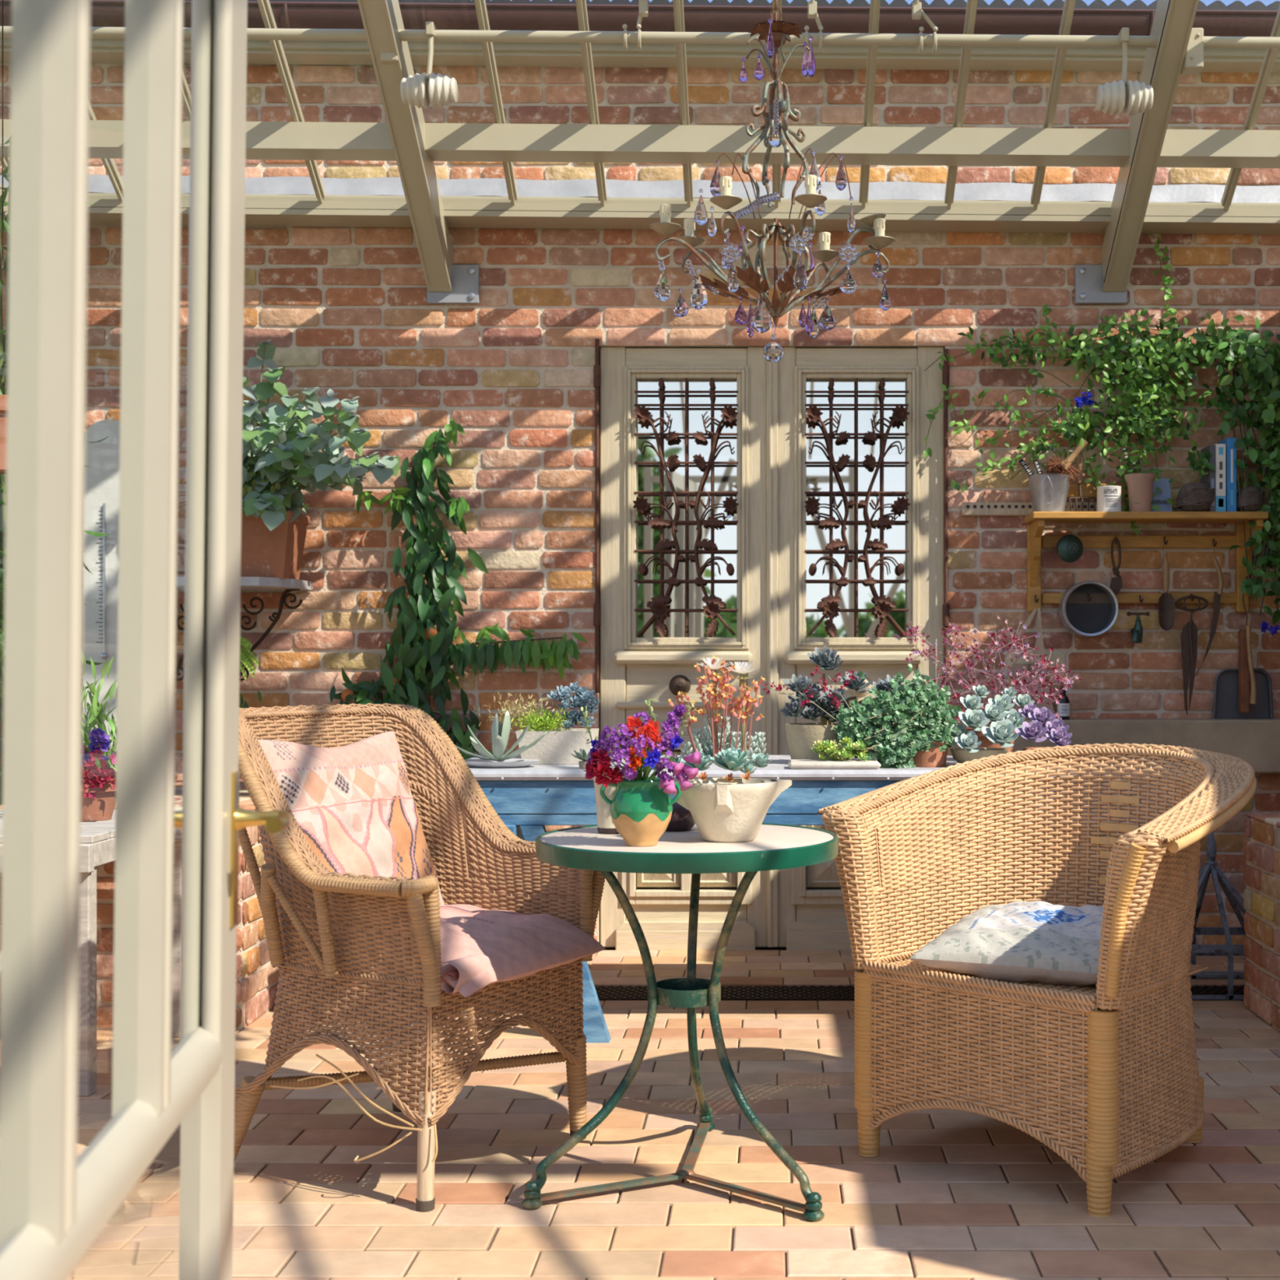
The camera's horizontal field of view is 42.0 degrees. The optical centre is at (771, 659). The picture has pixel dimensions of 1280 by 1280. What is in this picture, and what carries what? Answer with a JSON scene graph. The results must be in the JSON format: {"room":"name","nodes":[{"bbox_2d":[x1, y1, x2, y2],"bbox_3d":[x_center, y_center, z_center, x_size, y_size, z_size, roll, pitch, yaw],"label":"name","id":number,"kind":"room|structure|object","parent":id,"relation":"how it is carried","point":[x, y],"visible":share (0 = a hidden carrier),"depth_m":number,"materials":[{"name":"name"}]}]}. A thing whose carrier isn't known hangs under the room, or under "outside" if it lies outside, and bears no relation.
{"room":"sunroom","nodes":[
{"label":"sunroom","id":0,"kind":"room"},
{"bbox_2d":[0,183,8,234],"bbox_3d":[-2.704,-0.260,3.550,0.311,2.660,5.105,0,0,0],"label":"wall","id":1,"kind":"structure","parent":0,"point":[6,207],"depth_m":5.58,"materials":[{"name":"brick"}]},
{"bbox_2d":[80,779,115,821],"bbox_3d":[-1.828,0.380,4.450,0.170,0.100,0.170,0,0,0],"label":"pot","id":2,"kind":"object","parent":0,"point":[98,797],"depth_m":4.40,"materials":[{"name":"ceramic"}]},
{"bbox_2d":[0,62,1279,944],"bbox_3d":[-0.200,-0.617,6.245,6.806,3.379,0.311,0,0,0],"label":"wall","id":3,"kind":"structure","parent":0,"point":[346,311],"depth_m":6.09,"materials":[{"name":"brick"}]},
{"bbox_2d":[175,577,312,680],"bbox_3d":[-1.948,-0.094,5.902,0.521,0.380,0.365,0,0,0],"label":"shelf","id":4,"kind":"object","parent":3,"relation":"attached to","point":[288,585],"visible":0.51,"depth_m":5.99,"materials":[{"name":"metal"}]},
{"bbox_2d":[239,635,258,679],"bbox_3d":[-1.919,-0.008,5.888,0.241,0.205,0.175,0,0,6],"label":"potted fern","id":5,"kind":"object","parent":4,"relation":"on","point":[245,657],"visible":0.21,"depth_m":5.84,"materials":[{"name":"green plant"}]},
{"bbox_2d":[240,510,310,579],"bbox_3d":[-1.835,-0.402,5.880,0.324,0.235,0.256,0,0,0],"label":"terracotta planter","id":6,"kind":"object","parent":4,"relation":"on","point":[277,553],"visible":0.43,"depth_m":5.78,"materials":[{"name":"ceramic"}]},
{"bbox_2d":[177,339,399,530],"bbox_3d":[-1.696,-0.766,5.752,0.834,0.753,0.498,0,0,0],"label":"plant","id":7,"kind":"object","parent":6,"relation":"in","point":[276,467],"visible":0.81,"depth_m":5.68,"materials":[{"name":"green plant"}]},
{"bbox_2d":[239,418,587,774],"bbox_3d":[-1.303,-0.064,5.984,1.280,1.606,0.219,0,0,0],"label":"climbing plant","id":8,"kind":"object","parent":3,"relation":"attached to","point":[426,648],"visible":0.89,"depth_m":5.99,"materials":[{"name":"green plant"}]},
{"bbox_2d":[593,338,600,693],"bbox_3d":[-0.642,-0.526,6.086,0.026,1.301,0.026,0,0,0],"label":"rod","id":9,"kind":"object","parent":3,"relation":"attached to","point":[597,367],"visible":1,"depth_m":6.08,"materials":[{"name":"metal"}]},
{"bbox_2d":[0,0,1277,36],"bbox_3d":[-0.200,-2.264,5.930,7.000,0.154,0.172,0,0,0],"label":"rain gutter","id":10,"kind":"object","parent":3,"relation":"attached to","point":[104,13],"visible":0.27,"depth_m":5.86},
{"bbox_2d":[0,37,1279,73],"bbox_3d":[-0.200,-2.203,6.130,6.800,0.115,0.340,0,0,0],"label":"trim","id":11,"kind":"structure","parent":3,"relation":"attached to","point":[102,51],"depth_m":5.98,"materials":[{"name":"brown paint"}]},
{"bbox_2d":[0,173,1279,203],"bbox_3d":[-0.150,-1.712,6.069,6.100,0.149,0.039,0,0,0],"label":"trim","id":12,"kind":"structure","parent":3,"relation":"attached to","point":[96,183],"depth_m":6.07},
{"bbox_2d":[600,346,766,951],"bbox_3d":[-0.326,-0.040,6.117,0.617,2.230,0.097,0,0,0],"label":"door","id":13,"kind":"structure","parent":3,"relation":"in","point":[683,439],"depth_m":6.12,"materials":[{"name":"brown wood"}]},
{"bbox_2d":[632,377,738,637],"bbox_3d":[-0.315,-0.558,6.099,0.391,0.960,0.062,0,0,0],"label":"iron grille","id":14,"kind":"object","parent":13,"relation":"attached to","point":[660,609],"depth_m":6.11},
{"bbox_2d":[88,192,1279,235],"bbox_3d":[-0.150,-1.616,6.003,6.100,0.131,0.165,0,0,0],"label":"roof beam","id":15,"kind":"structure","parent":3,"relation":"attached to","point":[260,210],"depth_m":5.94,"materials":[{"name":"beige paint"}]},
{"bbox_2d":[766,360,778,946],"bbox_3d":[0.003,-0.045,6.117,0.044,2.215,0.045,0,0,0],"label":"trim","id":16,"kind":"structure","parent":3,"relation":"attached to","point":[772,368],"depth_m":6.10,"materials":[{"name":"brown wood"}]},
{"bbox_2d":[777,346,943,951],"bbox_3d":[0.329,-0.040,6.117,0.614,2.230,0.097,0,0,0],"label":"door","id":17,"kind":"structure","parent":3,"relation":"in","point":[861,503],"depth_m":6.12,"materials":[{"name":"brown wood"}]},
{"bbox_2d":[779,676,795,693],"bbox_3d":[0.058,0.097,6.123,0.056,0.061,0.014,0,0,0],"label":"plate","id":18,"kind":"object","parent":17,"relation":"attached to","point":[781,682],"visible":0.5,"depth_m":6.12,"materials":[{"name":"beige metal"}]},
{"bbox_2d":[804,377,911,637],"bbox_3d":[0.314,-0.558,6.099,0.391,0.960,0.062,0,0,0],"label":"iron grille","id":19,"kind":"object","parent":17,"relation":"attached to","point":[831,609],"depth_m":6.11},
{"bbox_2d":[942,348,949,692],"bbox_3d":[0.639,-0.454,6.086,0.026,1.372,0.026,0,0,0],"label":"rod","id":20,"kind":"object","parent":3,"relation":"attached to","point":[945,370],"visible":0.95,"depth_m":6.08,"materials":[{"name":"metal"}]},
{"bbox_2d":[961,502,1097,515],"bbox_3d":[0.947,-0.551,6.079,0.500,0.049,0.022,0,0,0],"label":"rail","id":21,"kind":"object","parent":3,"relation":"attached to","point":[968,508],"visible":0.73,"depth_m":6.07,"materials":[{"name":"black"}]},
{"bbox_2d":[946,718,1279,773],"bbox_3d":[1.320,0.313,6.013,1.359,0.190,0.166,0,0,0],"label":"ledge","id":22,"kind":"object","parent":3,"relation":"attached to","point":[1256,741],"visible":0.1,"depth_m":5.93,"materials":[{"name":"concrete"}]},
{"bbox_2d":[1011,663,1035,719],"bbox_3d":[0.912,0.117,6.021,0.100,0.200,0.123,0,0,0],"label":"tile","id":23,"kind":"structure","parent":22,"relation":"on","point":[1020,666],"depth_m":6.04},
{"bbox_2d":[1027,663,1055,719],"bbox_3d":[0.972,0.117,6.021,0.100,0.200,0.123,0,0,0],"label":"tile","id":24,"kind":"structure","parent":22,"relation":"on","point":[1050,706],"depth_m":6.01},
{"bbox_2d":[1057,685,1070,719],"bbox_3d":[1.055,0.156,5.990,0.045,0.123,0.045,0,0,0],"label":"glass bottle","id":25,"kind":"object","parent":22,"relation":"on","point":[1064,707],"visible":0.78,"depth_m":5.97,"materials":[{"name":"brown glass"}]},
{"bbox_2d":[1212,668,1273,719],"bbox_3d":[1.723,0.126,6.061,0.223,0.184,0.025,0,0,0],"label":"dustpan","id":26,"kind":"object","parent":22,"relation":"on","point":[1225,701],"visible":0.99,"depth_m":6.07,"materials":[{"name":"grey metal"}]},
{"bbox_2d":[1126,611,1149,643],"bbox_3d":[1.324,-0.116,6.037,0.079,0.115,0.101,0,0,-23],"label":"tap","id":27,"kind":"object","parent":3,"relation":"attached to","point":[1137,631],"visible":1,"depth_m":6.01,"materials":[{"name":"green metal"}]},
{"bbox_2d":[1024,484,1269,612],"bbox_3d":[1.342,-0.408,5.974,0.837,0.472,0.228,0,0,0],"label":"shelf","id":28,"kind":"object","parent":3,"relation":"attached to","point":[1037,521],"visible":0.84,"depth_m":6.05,"materials":[{"name":"brown wood"}]},
{"bbox_2d":[1016,608,1036,637],"bbox_3d":[0.927,-0.133,6.032,0.075,0.106,0.008,0,0,0],"label":"wooden spatula","id":29,"kind":"object","parent":28,"relation":"hanging from","point":[1030,617],"visible":0.9,"depth_m":6.03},
{"bbox_2d":[1031,608,1046,663],"bbox_3d":[0.972,-0.084,6.032,0.058,0.203,0.008,0,0,0],"label":"wooden spatula","id":30,"kind":"object","parent":28,"relation":"hanging from","point":[1039,642],"visible":0.75,"depth_m":6.03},
{"bbox_2d":[1027,473,1071,511],"bbox_3d":[0.996,-0.590,5.940,0.156,0.133,0.156,0,0,0],"label":"metal bucket","id":31,"kind":"object","parent":28,"relation":"on","point":[1049,491],"visible":0.84,"depth_m":5.89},
{"bbox_2d":[1044,438,1088,484],"bbox_3d":[1.051,-0.705,5.931,0.156,0.167,0.139,0,0,0],"label":"brush","id":32,"kind":"object","parent":31,"relation":"in","point":[1060,467],"visible":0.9,"depth_m":5.91,"materials":[{"name":"brown wood"}]},
{"bbox_2d":[1056,534,1083,562],"bbox_3d":[1.069,-0.401,6.005,0.095,0.102,0.090,0,0,44],"label":"rose","id":33,"kind":"object","parent":28,"relation":"hanging from","point":[1069,548],"visible":1,"depth_m":5.98,"materials":[{"name":"green metal"}]},
{"bbox_2d":[1068,451,1095,511],"bbox_3d":[1.121,-0.647,6.002,0.099,0.228,0.074,0,0,0],"label":"fork","id":34,"kind":"object","parent":28,"relation":"on","point":[1077,460],"visible":0.97,"depth_m":6.00,"materials":[{"name":"metal"}]},
{"bbox_2d":[923,234,1246,533],"bbox_3d":[1.132,-1.005,5.902,1.169,1.093,0.325,0,0,0],"label":"climbing creeper","id":35,"kind":"object","parent":28,"relation":"on","point":[1150,374],"visible":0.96,"depth_m":5.98,"materials":[{"name":"green plant"}]},
{"bbox_2d":[1058,580,1118,636],"bbox_3d":[1.151,-0.183,6.023,0.202,0.202,0.094,0,0,0],"label":"sieve","id":36,"kind":"object","parent":28,"relation":"hanging from","point":[1082,620],"visible":1,"depth_m":6.06,"materials":[{"name":"grey metal"}]},
{"bbox_2d":[1096,485,1121,511],"bbox_3d":[1.209,-0.571,5.940,0.088,0.094,0.088,0,0,0],"label":"tin","id":37,"kind":"object","parent":28,"relation":"on","point":[1108,497],"visible":0.84,"depth_m":5.90,"materials":[{"name":"paint"}]},
{"bbox_2d":[1110,537,1122,595],"bbox_3d":[1.253,-0.338,6.025,0.046,0.213,0.022,0,0,0],"label":"secateurs","id":38,"kind":"object","parent":28,"relation":"hanging from","point":[1116,584],"visible":1,"depth_m":6.02,"materials":[{"name":"metal"}]},
{"bbox_2d":[1124,473,1155,511],"bbox_3d":[1.321,-0.592,5.940,0.112,0.137,0.112,0,0,0],"label":"clay pot","id":39,"kind":"object","parent":28,"relation":"on","point":[1140,486],"visible":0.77,"depth_m":5.90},
{"bbox_2d":[1151,478,1172,511],"bbox_3d":[1.405,-0.590,5.993,0.078,0.132,0.046,0,0,0],"label":"packet","id":40,"kind":"object","parent":28,"relation":"on","point":[1159,500],"visible":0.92,"depth_m":5.99,"materials":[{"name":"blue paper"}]},
{"bbox_2d":[1158,546,1174,631],"bbox_3d":[1.438,-0.274,6.040,0.058,0.340,0.024,0,0,0],"label":"trowel","id":41,"kind":"object","parent":28,"relation":"hanging from","point":[1166,601],"visible":1,"depth_m":6.04,"materials":[{"name":"metal"}]},
{"bbox_2d":[1175,595,1208,715],"bbox_3d":[1.534,-0.015,6.033,0.120,0.439,0.034,0,0,0],"label":"pruning shears","id":42,"kind":"object","parent":28,"relation":"hanging from","point":[1188,636],"visible":1,"depth_m":6.03,"materials":[{"name":"metal"}]},
{"bbox_2d":[1176,482,1214,511],"bbox_3d":[1.521,-0.577,5.940,0.135,0.104,0.135,0,0,0],"label":"twine ball","id":43,"kind":"object","parent":28,"relation":"on","point":[1194,496],"visible":1,"depth_m":5.89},
{"bbox_2d":[1200,444,1215,511],"bbox_3d":[1.573,-0.644,5.973,0.020,0.240,0.134,0,0,0],"label":"book","id":44,"kind":"object","parent":28,"relation":"on","point":[1209,478],"visible":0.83,"depth_m":5.91,"materials":[{"name":"grey paper"}]},
{"bbox_2d":[1195,545,1223,675],"bbox_3d":[1.591,-0.181,6.033,0.104,0.493,0.027,0,0,0],"label":"pruning sickle","id":45,"kind":"object","parent":28,"relation":"hanging from","point":[1216,608],"visible":1,"depth_m":6.03,"materials":[{"name":"brown metal"}]},
{"bbox_2d":[1214,444,1226,511],"bbox_3d":[1.602,-0.646,5.973,0.036,0.245,0.134,0,0,0],"label":"book","id":46,"kind":"object","parent":28,"relation":"on","point":[1220,449],"visible":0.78,"depth_m":5.91,"materials":[{"name":"white paper"}]},
{"bbox_2d":[1216,495,1226,511],"bbox_3d":[1.602,-0.553,5.907,0.035,0.059,0.001,0,0,0],"label":"print","id":47,"kind":"object","parent":46,"relation":"attached to","point":[1220,500],"depth_m":5.91},
{"bbox_2d":[1217,437,1236,511],"bbox_3d":[1.641,-0.657,5.973,0.033,0.266,0.134,0,0,0],"label":"book","id":48,"kind":"object","parent":28,"relation":"on","point":[1231,452],"visible":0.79,"depth_m":5.91,"materials":[{"name":"blue paper"}]},
{"bbox_2d":[1238,593,1256,712],"bbox_3d":[1.724,-0.042,6.012,0.042,0.473,0.082,0,0,-16],"label":"brush","id":49,"kind":"object","parent":28,"relation":"hanging from","point":[1246,679],"visible":0.91,"depth_m":6.01,"materials":[{"name":"wood"}]},
{"bbox_2d":[1236,486,1265,511],"bbox_3d":[1.714,-0.570,5.940,0.106,0.090,0.106,0,0,0],"label":"twine ball","id":50,"kind":"object","parent":28,"relation":"on","point":[1252,499],"visible":0.94,"depth_m":5.90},
{"bbox_2d":[0,0,1279,303],"bbox_3d":[-0.150,-1.279,2.845,6.100,4.697,6.530,0,0,0],"label":"roof frame","id":51,"kind":"structure","parent":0,"point":[1148,144],"depth_m":5.60,"materials":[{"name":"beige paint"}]},
{"bbox_2d":[0,0,8,474],"bbox_3d":[-2.136,-1.490,4.600,0.200,1.950,0.200,0,0,0],"label":"clay pot","id":52,"kind":"object","parent":51,"relation":"hanging from","point":[3,398],"visible":0.38,"depth_m":4.55,"materials":[{"name":"ceramic"}]},
{"bbox_2d":[0,0,1279,74],"bbox_3d":[-0.050,-2.120,5.077,5.700,0.529,0.365,0,0,0],"label":"shaft","id":53,"kind":"object","parent":51,"relation":"attached to","point":[1193,64],"visible":0.89,"depth_m":5.21,"materials":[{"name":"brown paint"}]},
{"bbox_2d":[400,21,457,108],"bbox_3d":[-1.073,-1.861,5.190,0.170,0.269,0.109,0,0,0],"label":"counterweight","id":54,"kind":"object","parent":53,"relation":"hanging from","point":[423,90],"visible":1,"depth_m":5.16,"materials":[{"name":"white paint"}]},
{"bbox_2d":[1095,27,1153,115],"bbox_3d":[1.105,-1.841,5.190,0.170,0.273,0.109,0,0,0],"label":"counterweight","id":55,"kind":"object","parent":53,"relation":"hanging from","point":[1114,97],"visible":1,"depth_m":5.16,"materials":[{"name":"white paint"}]},
{"bbox_2d":[649,0,895,362],"bbox_3d":[0.006,-1.897,3.494,0.519,2.540,0.391,0,0,0],"label":"chandelier","id":56,"kind":"object","parent":51,"relation":"hanging from","point":[775,32],"visible":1,"depth_m":3.48,"materials":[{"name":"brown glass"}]},
{"bbox_2d":[720,242,740,262],"bbox_3d":[-0.084,-0.830,3.380,0.040,0.040,0.013,0,0,0],"label":"flower","id":57,"kind":"object","parent":56,"relation":"on","point":[726,247],"depth_m":3.38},
{"bbox_2d":[788,234,807,253],"bbox_3d":[0.053,-0.843,3.360,0.037,0.038,0.012,0,0,0],"label":"flower","id":58,"kind":"object","parent":56,"relation":"on","point":[799,237],"depth_m":3.36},
{"bbox_2d":[802,226,814,241],"bbox_3d":[0.073,-0.886,3.450,0.032,0.032,0.010,0,0,0],"label":"flower","id":59,"kind":"object","parent":56,"relation":"on","point":[806,228],"depth_m":3.45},
{"bbox_2d":[812,293,826,307],"bbox_3d":[0.101,-0.766,3.540,0.029,0.030,0.009,0,0,0],"label":"flower","id":60,"kind":"object","parent":56,"relation":"on","point":[822,296],"depth_m":3.54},
{"bbox_2d":[839,242,857,262],"bbox_3d":[0.158,-0.837,3.410,0.040,0.040,0.013,0,0,0],"label":"flower","id":61,"kind":"object","parent":56,"relation":"on","point":[848,246],"depth_m":3.41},
{"bbox_2d":[65,946,1279,1279],"bbox_3d":[0.000,1.129,1.950,8.000,0.121,8.900,0,0,0],"label":"floor","id":62,"kind":"structure","parent":0,"point":[947,1194],"depth_m":3.44,"materials":[{"name":"tile"}]},
{"bbox_2d":[0,109,111,804],"bbox_3d":[-2.417,-0.326,5.246,0.430,2.792,0.884,0,0,0],"label":"climbing plant","id":63,"kind":"object","parent":62,"relation":"on","point":[3,338],"visible":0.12,"depth_m":5.27,"materials":[{"name":"green plant"}]},
{"bbox_2d":[0,809,182,1096],"bbox_3d":[-2.105,0.751,4.390,0.890,0.639,0.720,0,0,0],"label":"side table","id":64,"kind":"object","parent":62,"relation":"on","point":[97,837],"visible":0.33,"depth_m":4.07,"materials":[{"name":"white wood"}]},
{"bbox_2d":[80,653,117,821],"bbox_3d":[-1.832,0.197,4.435,0.279,0.467,0.228,0,0,38],"label":"potted flowers","id":65,"kind":"object","parent":64,"relation":"on","point":[98,789],"visible":0.63,"depth_m":4.40,"materials":[{"name":"plant"}]},
{"bbox_2d":[0,0,292,1279],"bbox_3d":[-0.597,-0.065,1.443,0.178,2.230,1.084,0,0,-6],"label":"door","id":66,"kind":"structure","parent":62,"relation":"on","point":[55,1202],"depth_m":1.56,"materials":[{"name":"beige paint"}]},
{"bbox_2d":[0,778,293,1030],"bbox_3d":[-1.912,0.751,5.396,0.785,0.637,1.254,0,0,0],"label":"brick wall","id":67,"kind":"structure","parent":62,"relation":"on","point":[257,981],"depth_m":4.78,"materials":[{"name":"brick"}]},
{"bbox_2d":[82,419,119,778],"bbox_3d":[-2.360,-0.214,5.902,0.189,1.279,0.045,0,0,0],"label":"board","id":68,"kind":"object","parent":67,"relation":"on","point":[101,513],"visible":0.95,"depth_m":5.90,"materials":[{"name":"white paint"}]},
{"bbox_2d":[233,702,604,1211],"bbox_3d":[-0.822,0.586,3.594,0.695,0.966,0.721,0,0,27],"label":"wicker armchair","id":69,"kind":"object","parent":62,"relation":"on","point":[391,948],"visible":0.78,"depth_m":3.38,"materials":[{"name":"wicker"}]},
{"bbox_2d":[351,904,605,997],"bbox_3d":[-0.685,0.596,3.538,0.460,0.120,0.505,0,0,27],"label":"seat cushion","id":70,"kind":"object","parent":69,"relation":"on","point":[517,945],"visible":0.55,"depth_m":3.45,"materials":[{"name":"fabric"}]},
{"bbox_2d":[257,731,444,907],"bbox_3d":[-0.914,0.399,3.628,0.203,0.463,0.460,0,0,27],"label":"cushion","id":71,"kind":"object","parent":70,"relation":"on","point":[353,804],"visible":0.56,"depth_m":3.60,"materials":[{"name":"fabric"}]},
{"bbox_2d":[440,953,493,993],"bbox_3d":[-0.602,0.620,3.269,0.042,0.062,0.122,0,0,27],"label":"folded throw corner","id":72,"kind":"object","parent":70,"relation":"on","point":[467,967],"visible":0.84,"depth_m":3.25,"materials":[{"name":"fabric"}]},
{"bbox_2d":[521,822,838,1222],"bbox_3d":[-0.176,0.717,3.449,0.626,0.706,0.680,0,0,0],"label":"bistro table","id":73,"kind":"object","parent":62,"relation":"on","point":[775,846],"visible":0.98,"depth_m":3.31,"materials":[{"name":"paint"}]},
{"bbox_2d":[593,768,625,834],"bbox_3d":[-0.336,0.300,3.500,0.088,0.131,0.088,0,0,0],"label":"vase","id":74,"kind":"object","parent":73,"relation":"on","point":[605,824],"visible":0.44,"depth_m":3.47,"materials":[{"name":"ceramic"}]},
{"bbox_2d":[600,777,681,846],"bbox_3d":[-0.252,0.301,3.266,0.138,0.130,0.125,0,0,33],"label":"vase","id":75,"kind":"object","parent":73,"relation":"on","point":[641,812],"visible":0.84,"depth_m":3.23,"materials":[{"name":"ceramic"}]},
{"bbox_2d":[577,698,701,794],"bbox_3d":[-0.263,0.169,3.243,0.214,0.185,0.191,0,0,-24],"label":"flower bouquet","id":76,"kind":"object","parent":75,"relation":"on","point":[639,760],"visible":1,"depth_m":3.21,"materials":[{"name":"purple plant"}]},
{"bbox_2d":[665,799,695,831],"bbox_3d":[-0.209,0.334,3.560,0.100,0.064,0.100,0,0,0],"label":"jar","id":77,"kind":"object","parent":73,"relation":"on","point":[682,820],"visible":0.38,"depth_m":3.52,"materials":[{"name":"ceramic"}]},
{"bbox_2d":[666,655,791,842],"bbox_3d":[-0.088,0.179,3.378,0.223,0.374,0.230,0,0,-38],"label":"succulent bowl","id":78,"kind":"object","parent":73,"relation":"on","point":[730,809],"visible":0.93,"depth_m":3.33,"materials":[{"name":"ceramic"}]},
{"bbox_2d":[698,657,731,755],"bbox_3d":[-0.117,0.097,3.370,0.080,0.201,0.080,0,0,0],"label":"flower","id":79,"kind":"object","parent":78,"relation":"on","point":[713,664],"depth_m":3.35,"materials":[{"name":"orange plant"}]},
{"bbox_2d":[724,661,757,752],"bbox_3d":[-0.061,0.101,3.370,0.080,0.193,0.080,0,0,0],"label":"flower","id":80,"kind":"object","parent":78,"relation":"on","point":[740,668],"depth_m":3.33,"materials":[{"name":"orange plant"}]},
{"bbox_2d":[342,985,1244,999],"bbox_3d":[0.000,1.080,5.330,3.400,0.020,0.230,0,0,0],"label":"floor grate","id":81,"kind":"object","parent":62,"relation":"in","point":[604,993],"visible":0.22,"depth_m":5.32,"materials":[{"name":"metal"}]},
{"bbox_2d":[468,755,1179,1042],"bbox_3d":[0.099,0.690,4.972,2.101,0.761,0.756,0,0,0],"label":"table","id":82,"kind":"object","parent":62,"relation":"on","point":[527,799],"visible":0.27,"depth_m":4.62,"materials":[{"name":"wood"}]},
{"bbox_2d":[455,710,547,768],"bbox_3d":[-0.773,0.227,4.741,0.268,0.162,0.178,0,0,0],"label":"agave","id":83,"kind":"object","parent":82,"relation":"on","point":[500,731],"visible":0.98,"depth_m":4.72,"materials":[{"name":"plant"}]},
{"bbox_2d":[473,681,599,764],"bbox_3d":[-0.703,0.187,4.948,0.396,0.242,0.224,0,0,0],"label":"planter","id":84,"kind":"object","parent":82,"relation":"on","point":[557,745],"visible":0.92,"depth_m":4.87,"materials":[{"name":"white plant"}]},
{"bbox_2d":[571,748,590,768],"bbox_3d":[-0.525,0.280,4.683,0.084,0.055,0.086,0,0,-34],"label":"spiky succulent","id":85,"kind":"object","parent":82,"relation":"on","point":[584,757],"visible":0.62,"depth_m":4.66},
{"bbox_2d":[762,645,905,759],"bbox_3d":[0.188,0.133,4.901,0.433,0.350,0.247,0,0,0],"label":"succulent pot","id":86,"kind":"object","parent":82,"relation":"on","point":[801,737],"visible":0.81,"depth_m":4.87,"materials":[{"name":"stone"}]},
{"bbox_2d":[787,736,880,768],"bbox_3d":[0.176,0.263,4.700,0.260,0.090,0.120,0,0,0],"label":"planter","id":87,"kind":"object","parent":82,"relation":"on","point":[834,762],"visible":1,"depth_m":4.67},
{"bbox_2d":[787,759,880,768],"bbox_3d":[0.176,0.298,4.700,0.260,0.020,0.120,0,0,0],"label":"tray","id":88,"kind":"object","parent":87,"relation":"on","point":[793,763],"depth_m":4.65,"materials":[{"name":"ceramic"}]},
{"bbox_2d":[832,663,968,768],"bbox_3d":[0.370,0.173,4.762,0.395,0.319,0.198,0,0,0],"label":"potted plant","id":89,"kind":"object","parent":82,"relation":"on","point":[910,727],"visible":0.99,"depth_m":4.71,"materials":[{"name":"plant"}]},
{"bbox_2d":[912,740,947,767],"bbox_3d":[0.449,0.266,4.780,0.136,0.084,0.136,0,0,0],"label":"pot","id":90,"kind":"object","parent":89,"relation":"on","point":[931,753],"depth_m":4.73,"materials":[{"name":"ceramic"}]},
{"bbox_2d":[902,615,1082,752],"bbox_3d":[0.664,0.088,5.035,0.557,0.441,0.209,0,0,0],"label":"plant","id":91,"kind":"object","parent":82,"relation":"on","point":[986,743],"visible":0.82,"depth_m":5.00,"materials":[{"name":"pink plant"}]},
{"bbox_2d":[950,684,1035,763],"bbox_3d":[0.635,0.192,4.775,0.266,0.231,0.227,0,0,0],"label":"potted succulent","id":92,"kind":"object","parent":82,"relation":"on","point":[1005,722],"visible":0.97,"depth_m":4.75,"materials":[{"name":"plant"}]},
{"bbox_2d":[950,747,1008,763],"bbox_3d":[0.601,0.284,4.800,0.170,0.048,0.170,0,0,0],"label":"bowl","id":93,"kind":"object","parent":92,"relation":"on","point":[961,755],"depth_m":4.74,"materials":[{"name":"ceramic"}]},
{"bbox_2d":[1015,702,1071,751],"bbox_3d":[0.784,0.218,4.756,0.160,0.180,0.228,0,0,12],"label":"potted succulent","id":94,"kind":"object","parent":82,"relation":"on","point":[1055,731],"visible":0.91,"depth_m":4.70,"materials":[{"name":"plant"}]},
{"bbox_2d":[817,742,1257,1217],"bbox_3d":[0.664,0.633,3.647,0.875,0.872,0.781,0,0,43],"label":"wicker armchair","id":95,"kind":"object","parent":62,"relation":"on","point":[1151,875],"visible":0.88,"depth_m":3.49,"materials":[{"name":"wicker"}]},
{"bbox_2d":[909,901,1166,987],"bbox_3d":[0.597,0.606,3.557,0.470,0.141,0.450,0,0,26],"label":"square cushion","id":96,"kind":"object","parent":95,"relation":"on","point":[1042,942],"visible":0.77,"depth_m":3.42,"materials":[{"name":"fabric"}]},
{"bbox_2d":[1190,831,1245,1000],"bbox_3d":[1.420,0.810,5.370,0.356,0.520,0.356,0,0,0],"label":"frame","id":97,"kind":"object","parent":62,"relation":"on","point":[1234,898],"visible":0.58,"depth_m":5.34,"materials":[{"name":"grey metal"}]},
{"bbox_2d":[1243,813,1279,1031],"bbox_3d":[1.716,0.769,4.495,0.533,0.603,1.212,0,0,0],"label":"brick wall","id":98,"kind":"structure","parent":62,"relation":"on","point":[1261,844],"depth_m":4.91,"materials":[{"name":"brick"}]},
{"bbox_2d":[183,0,1279,10],"bbox_3d":[-0.100,-2.495,6.590,7.200,0.429,1.200,0,0,0],"label":"tiled roof","id":99,"kind":"structure","parent":0,"point":[1079,4],"depth_m":5.99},
{"bbox_3d":[2.164,-0.190,3.925,0.311,2.520,4.355,0,0,0],"label":"wall","id":100,"kind":"structure","parent":0,"visible":0},
{"bbox_2d":[1186,315,1279,635],"bbox_3d":[1.763,-0.615,5.789,0.576,1.167,0.366,0,0,0],"label":"vine","id":101,"kind":"object","parent":100,"relation":"attached to","point":[1260,369],"visible":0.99,"depth_m":5.87,"materials":[{"name":"green plant"}]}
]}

